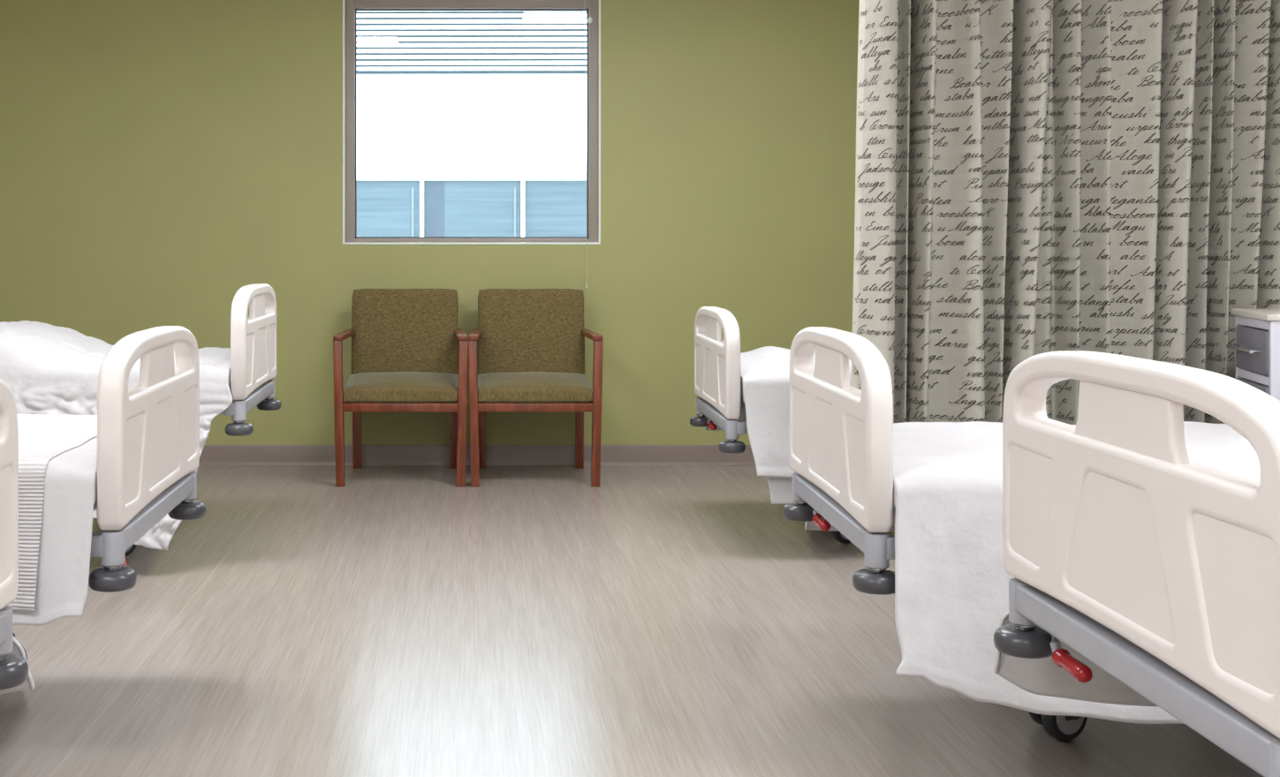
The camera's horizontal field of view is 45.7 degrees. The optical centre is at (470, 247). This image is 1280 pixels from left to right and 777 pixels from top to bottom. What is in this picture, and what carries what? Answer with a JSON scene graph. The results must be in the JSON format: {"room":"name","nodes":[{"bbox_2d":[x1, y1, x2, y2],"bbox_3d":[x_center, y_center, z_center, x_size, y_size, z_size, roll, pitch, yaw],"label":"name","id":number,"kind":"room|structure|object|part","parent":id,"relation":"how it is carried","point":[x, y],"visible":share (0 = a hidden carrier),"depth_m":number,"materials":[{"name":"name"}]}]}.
{"room":"hospital room","nodes":[
{"label":"hospital room","id":0,"kind":"room"},
{"bbox_2d":[0,0,859,445],"bbox_3d":[0.075,-0.175,8.020,7.050,2.850,0.220,0,0,0],"label":"wall","id":1,"kind":"structure","parent":0,"point":[161,161],"depth_m":7.91,"materials":[{"name":"paint"}]},
{"bbox_2d":[198,445,755,465],"bbox_3d":[0.075,1.095,7.902,6.650,0.107,0.016,0,0,0],"label":"baseboard","id":2,"kind":"structure","parent":1,"relation":"attached to","point":[211,455],"depth_m":7.90,"materials":[{"name":"plastic"}]},
{"bbox_2d":[0,465,1263,776],"bbox_3d":[0.075,1.200,3.165,6.650,0.100,9.530,0,0,0],"label":"floor","id":3,"kind":"structure","parent":0,"point":[393,621],"depth_m":4.27,"materials":[{"name":"plastic"}]},
{"bbox_2d":[0,378,28,690],"bbox_3d":[-1.761,0.652,1.990,2.102,0.995,0.928,0,0,0],"label":"hospital bed","id":4,"kind":"object","parent":3,"relation":"on","point":[13,668],"visible":1,"depth_m":2.39,"materials":[{"name":"beige plastic"}]},
{"bbox_3d":[-0.758,0.605,1.990,0.040,0.048,0.840,0,0,0],"label":"foot rail","id":5,"kind":"part","parent":4,"relation":"part of","materials":[{"name":"grey metal"}]},
{"bbox_3d":[-0.760,0.614,2.404,0.051,0.072,0.051,0,0,0],"label":"corner post","id":6,"kind":"part","parent":4,"relation":"part of","materials":[{"name":"grey metal"}]},
{"bbox_3d":[-0.759,0.374,1.990,0.055,0.398,0.900,0,0,0],"label":"footboard","id":7,"kind":"part","parent":4,"relation":"part of","materials":[{"name":"beige plastic"}]},
{"bbox_2d":[0,636,35,695],"bbox_3d":[-1.708,0.601,1.988,1.949,0.339,1.085,0,0,0],"label":"sheet","id":8,"kind":"object","parent":4,"relation":"hanging from","point":[28,685],"visible":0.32,"depth_m":2.52,"materials":[{"name":"white fabric"}]},
{"bbox_2d":[12,325,205,660],"bbox_3d":[-1.758,0.663,3.589,2.102,0.974,0.928,0,0,0],"label":"hospital bed","id":9,"kind":"object","parent":3,"relation":"on","point":[148,431],"visible":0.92,"depth_m":3.36,"materials":[{"name":"beige plastic"}]},
{"bbox_2d":[12,436,97,626],"bbox_3d":[-1.732,0.628,3.588,1.893,0.365,1.008,0,0,0],"label":"sheet","id":10,"kind":"object","parent":9,"relation":"on","point":[70,493],"visible":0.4,"depth_m":3.12,"materials":[{"name":"white fabric"}]},
{"bbox_2d":[7,414,97,610],"bbox_3d":[-1.784,0.596,3.590,1.789,0.307,1.021,0,0,0],"label":"blanket","id":11,"kind":"object","parent":10,"relation":"on","point":[41,438],"visible":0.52,"depth_m":3.15,"materials":[{"name":"white fabric"}]},
{"bbox_3d":[-0.757,0.635,3.174,0.051,0.072,0.051,0,0,0],"label":"corner post","id":12,"kind":"part","parent":9,"relation":"part of","materials":[{"name":"grey metal"}]},
{"bbox_3d":[-0.756,0.395,3.587,0.055,0.398,0.900,0,0,0],"label":"footboard","id":13,"kind":"part","parent":9,"relation":"part of","materials":[{"name":"beige plastic"}]},
{"bbox_3d":[-0.754,0.626,3.587,0.040,0.048,0.840,0,0,0],"label":"foot rail","id":14,"kind":"part","parent":9,"relation":"part of","materials":[{"name":"grey metal"}]},
{"bbox_3d":[-0.756,0.635,4.002,0.051,0.072,0.051,0,0,0],"label":"corner post","id":15,"kind":"part","parent":9,"relation":"part of","materials":[{"name":"grey metal"}]},
{"bbox_2d":[125,283,280,557],"bbox_3d":[-1.828,0.636,5.751,2.102,1.028,0.928,0,0,0],"label":"hospital bed","id":16,"kind":"object","parent":3,"relation":"on","point":[253,337],"visible":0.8,"depth_m":5.52,"materials":[{"name":"beige plastic"}]},
{"bbox_2d":[0,320,232,551],"bbox_3d":[-1.797,0.674,5.742,1.914,0.776,1.064,0,0,0],"label":"sheet","id":17,"kind":"object","parent":16,"relation":"on","point":[47,368],"visible":0.37,"depth_m":5.30,"materials":[{"name":"white fabric"}]},
{"bbox_3d":[-0.824,0.582,5.343,0.051,0.072,0.051,0,0,0],"label":"corner post","id":18,"kind":"part","parent":16,"relation":"part of","materials":[{"name":"grey metal"}]},
{"bbox_3d":[-0.826,0.342,5.757,0.055,0.398,0.900,0,0,0],"label":"footboard","id":19,"kind":"part","parent":16,"relation":"part of","materials":[{"name":"beige plastic"}]},
{"bbox_3d":[-0.825,0.573,5.757,0.040,0.048,0.840,0,0,0],"label":"foot rail","id":20,"kind":"part","parent":16,"relation":"part of","materials":[{"name":"grey metal"}]},
{"bbox_3d":[-0.829,0.582,6.171,0.051,0.072,0.051,0,0,0],"label":"corner post","id":21,"kind":"part","parent":16,"relation":"part of","materials":[{"name":"grey metal"}]},
{"bbox_2d":[333,288,468,486],"bbox_3d":[-0.338,0.682,7.512,0.648,0.937,0.636,0,0,0],"label":"armchair","id":22,"kind":"object","parent":3,"relation":"on","point":[405,342],"visible":1,"depth_m":7.65,"materials":[{"name":"fabric"}]},
{"bbox_3d":[-0.634,0.798,7.225,0.056,0.703,0.050,0,0,0],"label":"leg","id":23,"kind":"part","parent":22,"relation":"part of","materials":[{"name":"brown wood"}]},
{"bbox_3d":[-0.622,0.435,7.497,0.048,0.024,0.609,0,0,3],"label":"armrest","id":24,"kind":"part","parent":22,"relation":"part of","materials":[{"name":"brown wood"}]},
{"bbox_3d":[-0.592,0.798,7.790,0.042,0.703,0.080,0,0,0],"label":"leg","id":25,"kind":"part","parent":22,"relation":"part of","materials":[{"name":"brown wood"}]},
{"bbox_3d":[-0.338,0.770,7.220,0.564,0.040,0.028,0,0,0],"label":"rail","id":26,"kind":"part","parent":22,"relation":"part of","materials":[{"name":"brown wood"}]},
{"bbox_3d":[-0.338,0.691,7.447,0.555,0.120,0.488,0,0,0],"label":"seat","id":27,"kind":"part","parent":22,"relation":"part of","materials":[{"name":"brown fabric"}]},
{"bbox_3d":[-0.338,0.455,7.709,0.548,0.483,0.134,0,0,0],"label":"backrest","id":28,"kind":"part","parent":22,"relation":"part of","materials":[{"name":"brown fabric"}]},
{"bbox_3d":[-0.084,0.798,7.790,0.042,0.703,0.080,0,0,0],"label":"leg","id":29,"kind":"part","parent":22,"relation":"part of","materials":[{"name":"brown wood"}]},
{"bbox_3d":[-0.053,0.435,7.497,0.048,0.024,0.609,0,0,-3],"label":"armrest","id":30,"kind":"part","parent":22,"relation":"part of","materials":[{"name":"brown wood"}]},
{"bbox_3d":[-0.042,0.798,7.225,0.056,0.703,0.050,0,0,0],"label":"leg","id":31,"kind":"part","parent":22,"relation":"part of","materials":[{"name":"brown wood"}]},
{"bbox_2d":[468,288,603,486],"bbox_3d":[0.310,0.682,7.512,0.648,0.937,0.636,0,0,0],"label":"armchair","id":32,"kind":"object","parent":3,"relation":"on","point":[531,342],"visible":1,"depth_m":7.65,"materials":[{"name":"fabric"}]},
{"bbox_3d":[0.014,0.798,7.225,0.056,0.703,0.050,0,0,0],"label":"leg","id":33,"kind":"part","parent":32,"relation":"part of","materials":[{"name":"brown wood"}]},
{"bbox_3d":[0.026,0.435,7.497,0.048,0.024,0.609,0,0,3],"label":"armrest","id":34,"kind":"part","parent":32,"relation":"part of","materials":[{"name":"brown wood"}]},
{"bbox_3d":[0.057,0.798,7.790,0.042,0.703,0.080,0,0,0],"label":"leg","id":35,"kind":"part","parent":32,"relation":"part of","materials":[{"name":"brown wood"}]},
{"bbox_3d":[0.310,0.455,7.709,0.548,0.483,0.134,0,0,0],"label":"backrest","id":36,"kind":"part","parent":32,"relation":"part of","materials":[{"name":"brown fabric"}]},
{"bbox_3d":[0.310,0.691,7.447,0.555,0.120,0.488,0,0,0],"label":"seat","id":37,"kind":"part","parent":32,"relation":"part of","materials":[{"name":"brown fabric"}]},
{"bbox_3d":[0.310,0.770,7.220,0.564,0.040,0.028,0,0,0],"label":"rail","id":38,"kind":"part","parent":32,"relation":"part of","materials":[{"name":"brown wood"}]},
{"bbox_3d":[0.564,0.798,7.790,0.042,0.703,0.080,0,0,0],"label":"leg","id":39,"kind":"part","parent":32,"relation":"part of","materials":[{"name":"brown wood"}]},
{"bbox_3d":[0.595,0.435,7.497,0.048,0.024,0.609,0,0,-3],"label":"armrest","id":40,"kind":"part","parent":32,"relation":"part of","materials":[{"name":"brown wood"}]},
{"bbox_3d":[0.606,0.798,7.225,0.056,0.703,0.050,0,0,0],"label":"leg","id":41,"kind":"part","parent":32,"relation":"part of","materials":[{"name":"brown wood"}]},
{"bbox_2d":[689,306,850,544],"bbox_3d":[1.987,0.687,6.030,2.102,0.926,0.928,0,0,1],"label":"hospital bed","id":42,"kind":"object","parent":3,"relation":"on","point":[717,385],"visible":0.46,"depth_m":5.80,"materials":[{"name":"beige plastic"}]},
{"bbox_3d":[0.992,0.683,6.459,0.051,0.072,0.051,0,0,1],"label":"corner post","id":43,"kind":"part","parent":42,"relation":"part of","materials":[{"name":"grey metal"}]},
{"bbox_3d":[0.984,0.674,6.045,0.040,0.048,0.840,0,0,1],"label":"foot rail","id":44,"kind":"part","parent":42,"relation":"part of","materials":[{"name":"grey metal"}]},
{"bbox_3d":[0.986,0.443,6.045,0.055,0.398,0.900,0,0,1],"label":"footboard","id":45,"kind":"part","parent":42,"relation":"part of","materials":[{"name":"beige plastic"}]},
{"bbox_3d":[0.980,0.683,5.631,0.051,0.072,0.051,0,0,1],"label":"corner post","id":46,"kind":"part","parent":42,"relation":"part of","materials":[{"name":"grey metal"}]},
{"bbox_3d":[2.030,0.567,6.029,1.975,0.132,0.860,0,0,1],"label":"mattress","id":47,"kind":"part","parent":42,"relation":"part of","materials":[{"name":"white fabric"}]},
{"bbox_3d":[2.053,0.674,6.029,1.910,0.080,0.810,0,0,1],"label":"deck frame","id":48,"kind":"part","parent":42,"relation":"part of","materials":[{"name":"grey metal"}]},
{"bbox_2d":[733,378,795,504],"bbox_3d":[1.967,0.714,6.028,1.881,0.472,0.972,0,0,1],"label":"sheet","id":49,"kind":"object","parent":42,"relation":"on","point":[780,488],"visible":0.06,"depth_m":5.57,"materials":[{"name":"grey fabric"}]},
{"bbox_2d":[705,346,851,477],"bbox_3d":[1.963,0.629,6.028,1.889,0.442,1.037,0,0,1],"label":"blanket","id":50,"kind":"object","parent":49,"relation":"on","point":[764,371],"visible":0.14,"depth_m":5.56,"materials":[{"name":"white fabric"}]},
{"bbox_2d":[782,326,1087,741],"bbox_3d":[1.866,0.664,3.541,2.102,0.973,0.928,0,0,2],"label":"hospital bed","id":51,"kind":"object","parent":3,"relation":"on","point":[841,434],"visible":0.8,"depth_m":3.37,"materials":[{"name":"beige plastic"}]},
{"bbox_3d":[0.878,0.636,3.984,0.051,0.072,0.051,0,0,2],"label":"corner post","id":52,"kind":"part","parent":51,"relation":"part of","materials":[{"name":"grey metal"}]},
{"bbox_3d":[0.864,0.627,3.570,0.040,0.048,0.840,0,0,2],"label":"foot rail","id":53,"kind":"part","parent":51,"relation":"part of","materials":[{"name":"grey metal"}]},
{"bbox_3d":[0.865,0.396,3.570,0.055,0.398,0.900,0,0,2],"label":"footboard","id":54,"kind":"part","parent":51,"relation":"part of","materials":[{"name":"beige plastic"}]},
{"bbox_3d":[0.854,0.636,3.157,0.051,0.072,0.051,0,0,2],"label":"corner post","id":55,"kind":"part","parent":51,"relation":"part of","materials":[{"name":"grey metal"}]},
{"bbox_2d":[804,421,1243,724],"bbox_3d":[1.836,0.715,3.533,1.917,0.519,1.063,0,0,2],"label":"sheet","id":56,"kind":"object","parent":51,"relation":"on","point":[951,579],"visible":0.37,"depth_m":3.10,"materials":[{"name":"white fabric"}]},
{"bbox_2d":[993,350,1279,776],"bbox_3d":[1.933,0.643,2.110,2.102,1.013,0.928,0,0,0],"label":"hospital bed","id":57,"kind":"object","parent":3,"relation":"on","point":[1159,567],"visible":1,"depth_m":2.01,"materials":[{"name":"beige plastic"}]},
{"bbox_3d":[0.931,0.596,2.524,0.051,0.072,0.051,0,0,0],"label":"corner post","id":58,"kind":"part","parent":57,"relation":"part of","materials":[{"name":"grey metal"}]},
{"bbox_3d":[0.956,0.633,2.446,0.017,0.079,0.045,0,0,0],"label":"brake lever","id":59,"kind":"part","parent":57,"relation":"part of","materials":[{"name":"grey metal"}]},
{"bbox_2d":[993,438,1260,706],"bbox_3d":[1.901,0.539,2.135,1.954,0.532,1.172,0,0,0],"label":"sheet","id":60,"kind":"object","parent":57,"relation":"on","point":[1041,677],"visible":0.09,"depth_m":2.61,"materials":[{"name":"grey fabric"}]},
{"bbox_3d":[0.929,0.587,2.110,0.040,0.048,0.840,0,0,0],"label":"foot rail","id":61,"kind":"part","parent":57,"relation":"part of","materials":[{"name":"grey metal"}]},
{"bbox_3d":[0.931,0.596,1.696,0.051,0.072,0.051,0,0,0],"label":"corner post","id":62,"kind":"part","parent":57,"relation":"part of","materials":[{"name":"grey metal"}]},
{"bbox_2d":[1226,308,1279,401],"bbox_3d":[2.564,0.671,4.480,0.504,0.957,0.407,0,0,14],"label":"base cabinet","id":63,"kind":"object","parent":3,"relation":"on","point":[1257,346],"visible":0.36,"depth_m":4.44,"materials":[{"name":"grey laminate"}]},
{"bbox_3d":[2.339,0.307,4.545,0.036,0.011,0.271,0,0,14],"label":"handle","id":64,"kind":"part","parent":63,"relation":"part of","materials":[{"name":"silver metal"}]},
{"bbox_3d":[2.548,0.504,4.482,0.406,0.192,0.335,0,0,14],"label":"drawer","id":65,"kind":"part","parent":63,"relation":"part of","materials":[{"name":"grey laminate"}]},
{"bbox_3d":[2.548,0.309,4.482,0.406,0.129,0.335,0,0,14],"label":"drawer","id":66,"kind":"part","parent":63,"relation":"part of","materials":[{"name":"grey laminate"}]},
{"bbox_3d":[0.075,-1.650,3.155,7.050,0.100,9.910,0,0,0],"label":"ceiling","id":67,"kind":"structure","parent":0,"visible":0},
{"bbox_2d":[584,0,592,287],"bbox_3d":[0.614,-0.694,7.862,0.044,1.813,0.022,0,0,0],"label":"blind cord","id":68,"kind":"object","parent":67,"relation":"hanging from","point":[589,19],"visible":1,"depth_m":7.86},
{"bbox_3d":[0.601,-0.704,7.865,0.016,1.793,0.003,0,0,0],"label":"pull cord","id":69,"kind":"part","parent":68,"relation":"part of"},
{"bbox_3d":[1.734,-1.585,4.955,2.724,0.030,0.050,0,0,0],"label":"track","id":70,"kind":"object","parent":67,"relation":"attached to","visible":0},
{"bbox_2d":[850,0,1279,424],"bbox_3d":[2.125,-0.379,4.983,1.732,2.378,0.254,0,0,0],"label":"privacy curtain","id":71,"kind":"object","parent":70,"relation":"hanging from","point":[1033,177],"visible":0.73,"depth_m":4.96,"materials":[{"name":"fabric"}]},
{"label":"outside","id":72,"kind":"structure","parent":0,"visible":0},
{"bbox_3d":[0.500,5.250,14.555,29.000,0.200,10.890,0,0,0],"label":"ground","id":73,"kind":"structure","parent":72,"visible":0},
{"bbox_2d":[342,0,600,244],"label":"window","id":74,"kind":"structure","parent":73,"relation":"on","point":[470,124],"depth_m":20.05,"materials":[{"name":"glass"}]},
{"bbox_3d":[-0.482,-0.141,20.061,0.235,1.459,0.012,0,0,1],"label":"glazing panel","id":75,"kind":"part","parent":74,"relation":"part of","materials":[{"name":"blue glass"}]},
{"bbox_3d":[0.502,-1.600,20.195,23.000,1.412,0.400,0,0,1],"label":"wall panel","id":76,"kind":"part","parent":74,"relation":"part of","materials":[{"name":"white"}]}
]}

